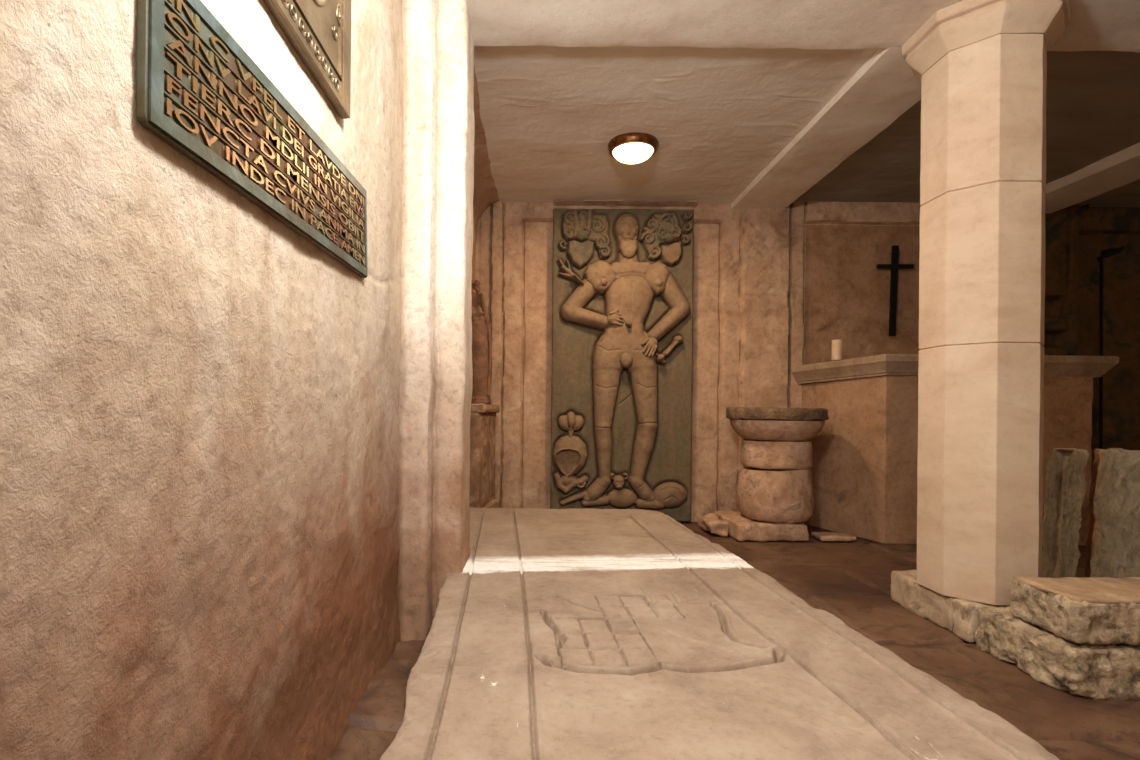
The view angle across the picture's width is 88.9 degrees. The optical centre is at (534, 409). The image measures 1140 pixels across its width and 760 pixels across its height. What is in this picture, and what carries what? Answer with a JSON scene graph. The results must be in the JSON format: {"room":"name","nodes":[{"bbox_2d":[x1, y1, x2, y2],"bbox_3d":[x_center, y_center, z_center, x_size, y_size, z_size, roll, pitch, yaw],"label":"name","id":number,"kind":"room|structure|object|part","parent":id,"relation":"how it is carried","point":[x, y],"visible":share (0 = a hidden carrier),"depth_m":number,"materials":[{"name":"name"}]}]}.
{"room":"church","nodes":[
{"label":"church","id":0,"kind":"room"},
{"bbox_2d":[0,0,403,759],"bbox_3d":[-0.491,-0.374,0.400,0.039,2.558,3.800,1,0,0],"label":"wall","id":1,"kind":"structure","parent":0,"point":[200,458],"depth_m":0.81,"materials":[{"name":"paint"}]},
{"bbox_2d":[136,0,367,277],"bbox_3d":[-0.487,-0.492,1.194,0.016,0.268,0.948,1,0,0],"label":"inscription plaque","id":2,"kind":"object","parent":1,"relation":"attached to","point":[198,91],"visible":1,"depth_m":0.94,"materials":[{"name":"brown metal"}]},
{"bbox_2d":[263,0,350,118],"bbox_3d":[-0.477,-1.068,1.139,0.028,0.653,0.678,1,0,0],"label":"relief plaque","id":3,"kind":"object","parent":1,"relation":"attached to","point":[319,31],"visible":1,"depth_m":1.31,"materials":[{"name":"brown metal"}]},
{"bbox_3d":[-0.473,-1.076,1.111,0.006,0.637,0.623,1,0,0],"label":"moulding","id":4,"kind":"part","parent":3,"relation":"part of","materials":[{"name":"brown metal"}]},
{"bbox_2d":[466,0,1139,52],"bbox_3d":[2.330,-1.608,2.107,5.877,0.148,0.779,1,0,0],"label":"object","id":5,"kind":"structure","parent":1,"relation":"attached to","point":[1094,25],"depth_m":2.33,"materials":[{"name":"paint"}]},
{"bbox_2d":[472,66,498,280],"bbox_3d":[-0.392,-0.365,3.510,0.220,2.482,2.040,1,0,0],"label":"wall","id":6,"kind":"structure","parent":0,"point":[485,193],"depth_m":3.93,"materials":[{"name":"paint"}]},
{"bbox_2d":[397,0,474,640],"bbox_3d":[-0.392,-0.370,2.313,0.265,2.492,0.403,1,0,0],"label":"pilaster","id":7,"kind":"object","parent":6,"relation":"attached to","point":[436,371],"depth_m":2.19,"materials":[{"name":"beige stone"}]},
{"bbox_2d":[474,45,878,203],"bbox_3d":[0.505,-1.596,3.512,2.080,0.015,2.100,1,0,0],"label":"ceiling","id":8,"kind":"structure","parent":0,"point":[550,115],"depth_m":3.11,"materials":[{"name":"paint"}]},
{"bbox_2d":[608,132,658,163],"bbox_3d":[0.587,-1.546,3.479,0.302,0.106,0.302,1,0,0],"label":"ceiling lamp","id":9,"kind":"object","parent":8,"relation":"attached to","point":[634,147],"visible":1,"depth_m":3.40,"materials":[{"name":"white glass"}]},
{"bbox_2d":[475,199,920,521],"bbox_3d":[1.540,-0.359,4.480,4.314,2.508,0.165,1,0,-1],"label":"wall","id":10,"kind":"structure","parent":0,"point":[773,289],"depth_m":4.50,"materials":[{"name":"paint"}]},
{"bbox_2d":[731,47,920,209],"bbox_3d":[1.716,-1.613,3.495,0.414,0.148,2.052,1,0,0],"label":"ceiling beam","id":11,"kind":"structure","parent":10,"relation":"attached to","point":[885,87],"depth_m":3.19,"materials":[{"name":"paint"}]},
{"bbox_2d":[876,245,913,335],"bbox_3d":[2.761,-0.914,4.476,0.273,0.692,0.077,1,0,0],"label":"iron cross","id":12,"kind":"object","parent":10,"relation":"attached to","point":[894,266],"visible":1,"depth_m":4.44,"materials":[{"name":"black metal"}]},
{"bbox_2d":[1045,142,1139,213],"bbox_3d":[3.810,-1.594,3.495,0.396,0.148,2.053,1,0,0],"label":"trim","id":13,"kind":"structure","parent":10,"relation":"attached to","point":[1121,168],"depth_m":3.87,"materials":[{"name":"paint"}]},
{"bbox_2d":[325,522,1139,759],"bbox_3d":[2.260,0.877,1.569,6.038,0.083,6.138,1,0,0],"label":"floor","id":14,"kind":"structure","parent":0,"point":[850,581],"depth_m":1.98,"materials":[{"name":"brown stone"}]},
{"bbox_2d":[469,403,500,507],"bbox_3d":[-0.362,0.405,3.987,0.169,0.899,0.559,1,0,9],"label":"pedestal","id":15,"kind":"object","parent":14,"relation":"on","point":[482,484],"visible":0.66,"depth_m":3.84,"materials":[{"name":"stone"}]},
{"bbox_2d":[471,280,491,403],"bbox_3d":[-0.400,-0.478,3.999,0.212,0.872,0.166,1,0,0],"label":"fragment","id":16,"kind":"object","parent":15,"relation":"on","point":[481,330],"visible":0.7,"depth_m":3.94,"materials":[{"name":"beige stone"}]},
{"bbox_2d":[550,208,693,521],"bbox_3d":[0.662,-0.341,4.363,1.068,2.371,0.244,1,0,0],"label":"gravestone","id":17,"kind":"object","parent":14,"relation":"on","point":[621,379],"visible":0.98,"depth_m":4.38,"materials":[{"name":"brown stone"}]},
{"bbox_2d":[698,513,728,536],"bbox_3d":[1.252,0.808,4.091,0.151,0.117,0.328,1,0,0],"label":"rubble stone","id":18,"kind":"object","parent":14,"relation":"on","point":[710,522],"visible":1,"depth_m":3.95,"materials":[{"name":"stone"}]},
{"bbox_2d":[380,507,1059,759],"bbox_3d":[0.277,0.735,2.170,1.403,0.236,3.042,1,0,0],"label":"tombstone","id":19,"kind":"object","parent":14,"relation":"on","point":[570,633],"visible":0.97,"depth_m":1.39,"materials":[{"name":"stone"}]},
{"bbox_2d":[714,407,828,541],"bbox_3d":[1.663,0.429,4.031,0.679,0.896,0.667,1,0,0],"label":"stone font","id":20,"kind":"object","parent":14,"relation":"on","point":[774,489],"visible":0.98,"depth_m":3.82,"materials":[{"name":"stone"}]},
{"bbox_2d":[730,419,824,440],"bbox_3d":[1.674,0.137,4.029,0.604,0.139,0.605,1,0,0],"label":"bowl","id":21,"kind":"object","parent":20,"relation":"on","point":[747,429],"depth_m":3.80,"materials":[{"name":"stone"}]},
{"bbox_2d":[811,532,856,541],"bbox_3d":[2.011,0.852,3.911,0.238,0.043,0.163,1,0,0],"label":"stone slab","id":22,"kind":"object","parent":14,"relation":"on","point":[823,536],"visible":1,"depth_m":3.84,"materials":[{"name":"stone"}]},
{"bbox_2d":[791,354,1118,545],"bbox_3d":[2.853,0.262,4.153,1.787,1.234,0.867,1,0,0],"label":"stone altar","id":23,"kind":"object","parent":14,"relation":"on","point":[865,455],"visible":0.43,"depth_m":3.81,"materials":[{"name":"stone"}]},
{"bbox_2d":[831,339,842,360],"bbox_3d":[2.187,-0.437,4.200,0.072,0.154,0.072,1,0,0],"label":"candle","id":24,"kind":"object","parent":23,"relation":"on","point":[837,345],"visible":0.93,"depth_m":4.17,"materials":[{"name":"beige wax"}]},
{"bbox_2d":[891,0,1070,642],"bbox_3d":[1.819,-0.334,2.366,0.558,2.416,0.559,1,0,0],"label":"stone column","id":25,"kind":"structure","parent":14,"relation":"on","point":[980,66],"depth_m":2.19,"materials":[{"name":"stone"}]},
{"bbox_2d":[974,605,1139,700],"bbox_3d":[2.077,0.800,1.937,0.953,0.182,0.419,1,0,0],"label":"stone block","id":26,"kind":"object","parent":14,"relation":"on","point":[1103,671],"visible":0.68,"depth_m":1.79,"materials":[{"name":"beige stone"}]},
{"bbox_2d":[1010,576,1139,644],"bbox_3d":[2.040,0.647,1.873,0.826,0.152,0.278,1,0,0],"label":"stone","id":27,"kind":"object","parent":26,"relation":"on","point":[1093,610],"visible":1,"depth_m":1.80,"materials":[{"name":"beige stone"}]},
{"bbox_2d":[1042,448,1088,577],"bbox_3d":[2.557,0.535,2.795,0.211,0.705,0.171,1,0,0],"label":"stone slab","id":28,"kind":"object","parent":14,"relation":"on","point":[1065,489],"visible":0.8,"depth_m":2.74,"materials":[{"name":"grey stone"}]},
{"bbox_2d":[1096,247,1123,448],"bbox_3d":[4.267,-0.162,4.307,0.180,2.102,0.070,1,0,0],"label":"staff","id":29,"kind":"object","parent":14,"relation":"on","point":[1106,253],"visible":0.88,"depth_m":4.31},
{"bbox_2d":[1084,448,1139,577],"bbox_3d":[2.910,0.538,2.781,0.667,0.708,0.174,1,0,0],"label":"stone slab","id":30,"kind":"object","parent":14,"relation":"on","point":[1113,539],"visible":0.83,"depth_m":2.71,"materials":[{"name":"grey stone"}]},
{"bbox_2d":[795,51,1139,202],"bbox_3d":[2.775,-1.604,3.512,1.760,0.013,2.100,1,0,0],"label":"ceiling","id":31,"kind":"structure","parent":0,"point":[1093,97],"depth_m":3.38,"materials":[{"name":"paint"}]},
{"bbox_2d":[1043,204,1139,477],"bbox_3d":[4.446,-0.332,4.534,1.606,2.508,0.150,1,0,0],"label":"wall","id":32,"kind":"structure","parent":0,"point":[1075,236],"depth_m":4.60,"materials":[{"name":"brown stone"}]},
{"bbox_2d":[1077,179,1139,206],"bbox_3d":[4.655,-1.586,3.512,1.320,0.015,2.100,1,0,0],"label":"ceiling","id":33,"kind":"structure","parent":0,"point":[1128,195],"depth_m":4.36,"materials":[{"name":"paint"}]}
]}

